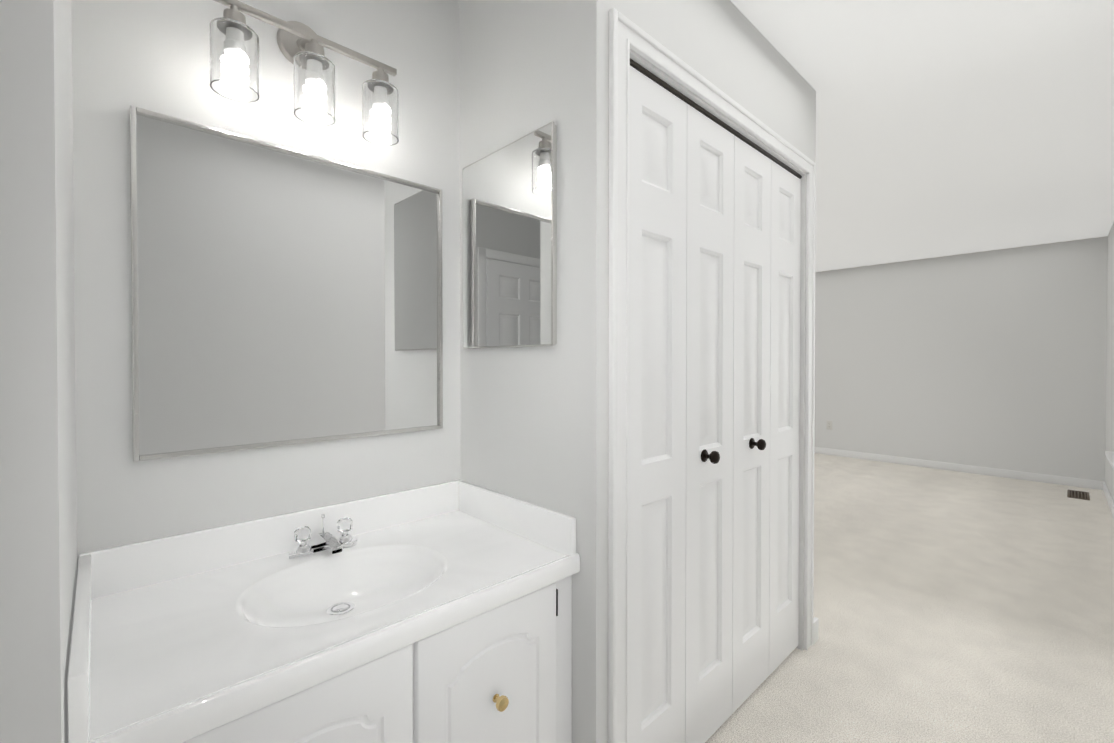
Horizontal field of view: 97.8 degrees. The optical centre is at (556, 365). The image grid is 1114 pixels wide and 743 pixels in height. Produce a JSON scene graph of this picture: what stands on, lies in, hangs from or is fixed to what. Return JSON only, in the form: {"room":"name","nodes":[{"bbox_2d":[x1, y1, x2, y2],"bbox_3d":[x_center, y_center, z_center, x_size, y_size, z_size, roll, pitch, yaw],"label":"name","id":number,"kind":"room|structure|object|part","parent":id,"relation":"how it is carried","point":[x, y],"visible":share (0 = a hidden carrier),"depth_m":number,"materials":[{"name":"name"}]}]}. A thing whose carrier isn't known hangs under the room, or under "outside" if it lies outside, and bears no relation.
{"room":"bathroom","nodes":[
{"label":"bathroom","id":0,"kind":"room"},
{"bbox_2d":[71,0,460,570],"bbox_3d":[-0.719,0.014,1.299,1.005,2.440,0.100,-1,1,-43],"label":"wall","id":1,"kind":"structure","parent":0,"point":[152,55],"depth_m":1.15,"materials":[{"name":"white paint"}]},
{"bbox_2d":[130,105,442,461],"bbox_3d":[-0.637,-0.175,1.290,0.740,0.753,0.022,-1,1,-43],"label":"vanity mirror","id":2,"kind":"object","parent":1,"relation":"attached to","point":[281,295],"visible":0.98,"depth_m":1.22,"materials":[{"name":"white mirror"}]},
{"bbox_2d":[209,0,398,145],"bbox_3d":[-0.615,-0.748,1.212,0.422,0.278,0.157,-1,1,-43],"label":"sconce","id":3,"kind":"object","parent":1,"relation":"attached to","point":[234,52],"visible":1,"depth_m":1.15,"materials":[{"name":"clear glass"}]},
{"bbox_2d":[0,0,805,742],"bbox_3d":[-0.993,0.021,0.626,4.975,2.440,0.703,-1,1,-43],"label":"wall","id":4,"kind":"structure","parent":0,"point":[38,544],"depth_m":0.54,"materials":[{"name":"white paint"}]},
{"bbox_2d":[608,8,815,742],"bbox_3d":[0.626,0.177,1.663,1.362,2.106,0.017,-1,1,-43],"label":"trim","id":5,"kind":"structure","parent":4,"relation":"attached to","point":[626,34],"depth_m":1.23,"materials":[{"name":"white wood"}]},
{"bbox_2d":[630,58,801,178],"bbox_3d":[0.595,-0.801,1.686,1.196,0.014,0.050,-1,1,-43],"label":"door track","id":6,"kind":"object","parent":4,"relation":"attached to","point":[656,79],"visible":0.21,"depth_m":1.54,"materials":[{"name":"grey metal"}]},
{"bbox_2d":[629,66,800,742],"bbox_3d":[0.615,0.210,1.675,1.194,2.004,0.084,-1,1,-43],"label":"bifold closet door","id":7,"kind":"structure","parent":6,"relation":"hanging from","point":[714,312],"depth_m":1.56,"materials":[{"name":"white wood"}]},
{"bbox_2d":[460,0,622,742],"bbox_3d":[-0.111,0.013,1.460,0.100,2.440,0.703,-1,1,-43],"label":"wall","id":8,"kind":"structure","parent":0,"point":[534,424],"depth_m":1.25,"materials":[{"name":"white paint"}]},
{"bbox_2d":[462,121,556,348],"bbox_3d":[-0.150,-0.341,1.409,0.020,0.576,0.425,-1,1,-43],"label":"mirrored medicine cabinet","id":9,"kind":"object","parent":8,"relation":"attached to","point":[510,245],"visible":1,"depth_m":1.37,"materials":[{"name":"white metal"}]},
{"bbox_2d":[796,81,806,650],"bbox_3d":[1.028,0.006,2.121,0.015,2.440,0.100,-1,1,-43],"label":"wall pier","id":10,"kind":"object","parent":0,"point":[800,646],"visible":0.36,"depth_m":2.09,"materials":[{"name":"white paint"}]},
{"bbox_2d":[804,82,815,545],"bbox_3d":[-0.336,-0.010,3.654,0.110,2.440,4.201,-1,1,-43],"label":"wall","id":11,"kind":"structure","parent":0,"point":[811,124],"depth_m":2.12,"materials":[{"name":"white paint"}]},
{"bbox_2d":[813,617,818,643],"bbox_3d":[1.144,1.178,2.163,0.061,0.095,0.018,-1,1,-43],"label":"baseboard","id":12,"kind":"structure","parent":11,"relation":"attached to","point":[815,629],"depth_m":2.15,"materials":[{"name":"white wood"}]},
{"bbox_2d":[705,453,1113,742],"bbox_3d":[0.036,1.265,3.148,10.017,0.100,5.866,-1,1,-43],"label":"floor","id":13,"kind":"structure","parent":0,"point":[955,607],"depth_m":2.35,"materials":[{"name":"carpet"}]},
{"bbox_2d":[67,480,579,742],"bbox_3d":[-0.450,0.809,1.096,0.899,0.855,0.574,-1,1,-43],"label":"bathroom vanity","id":14,"kind":"object","parent":13,"relation":"on","point":[439,613],"visible":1,"depth_m":1.01,"materials":[{"name":"white"}]},
{"bbox_2d":[289,514,357,558],"bbox_3d":[-0.575,0.429,1.226,0.165,0.092,0.122,-1,1,-43],"label":"faucet","id":15,"kind":"object","parent":14,"relation":"on","point":[327,546],"depth_m":1.22,"materials":[{"name":"silver metal"}]},
{"bbox_3d":[-0.262,0.818,0.915,0.761,0.592,0.052,-1,1,-43],"label":"vanity door","id":16,"kind":"part","parent":14,"relation":"part of","materials":[{"name":"white wood"}]},
{"bbox_2d":[1067,490,1089,499],"bbox_3d":[4.834,1.196,4.509,0.360,0.009,0.140,-1,1,-43],"label":"air vent register","id":17,"kind":"object","parent":13,"relation":"on","point":[1078,494],"visible":1,"depth_m":4.51,"materials":[{"name":"brown metal"}]},
{"bbox_2d":[730,0,1113,271],"bbox_3d":[0.036,-1.275,3.122,10.017,0.100,5.866,-1,1,-43],"label":"ceiling","id":18,"kind":"structure","parent":0,"point":[949,127],"depth_m":2.42,"materials":[{"name":"white paint"}]},
{"bbox_2d":[814,236,1107,481],"bbox_3d":[3.483,-0.041,6.670,0.150,2.440,5.366,-1,1,-43],"label":"wall","id":19,"kind":"structure","parent":0,"point":[993,359],"depth_m":5.38,"materials":[{"name":"white paint"}]},
{"bbox_2d":[827,421,831,429],"bbox_3d":[3.604,0.789,6.435,0.008,0.114,0.070,-1,1,-43],"label":"electrical outlet plate","id":20,"kind":"object","parent":19,"relation":"attached to","point":[829,425],"visible":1,"depth_m":6.43,"materials":[{"name":"white plastic"}]},
{"bbox_2d":[814,447,1102,489],"bbox_3d":[3.470,1.137,6.576,0.014,0.085,5.202,-1,1,-43],"label":"baseboard","id":21,"kind":"structure","parent":19,"relation":"attached to","point":[1067,481],"depth_m":5.39,"materials":[{"name":"white wood"}]},
{"bbox_2d":[1105,222,1113,502],"bbox_3d":[4.945,-0.016,4.244,1.362,2.440,0.150,-1,1,-44],"label":"wall","id":22,"kind":"structure","parent":0,"point":[1109,446],"depth_m":4.34,"materials":[{"name":"white paint"}]},
{"bbox_3d":[2.488,0.009,1.839,3.283,2.440,0.150,-1,1,-44],"label":"wall","id":23,"kind":"structure","parent":0,"visible":0},
{"bbox_2d":[1103,481,1113,518],"bbox_3d":[2.617,1.183,2.092,7.417,0.085,0.014,-1,1,-44],"label":"baseboard","id":24,"kind":"structure","parent":23,"relation":"attached to","point":[1108,498],"depth_m":4.18,"materials":[{"name":"white wood"}]},
{"bbox_3d":[4.060,0.953,3.387,1.115,0.520,0.150,-1,1,-44],"label":"wall","id":25,"kind":"structure","parent":0,"visible":0},
{"bbox_2d":[1105,451,1113,469],"bbox_3d":[4.024,0.742,3.422,1.235,0.101,0.162,-1,1,-44],"label":"window sill","id":26,"kind":"structure","parent":25,"relation":"attached to","point":[1109,456],"depth_m":3.68,"materials":[{"name":"white wood"}]}
]}

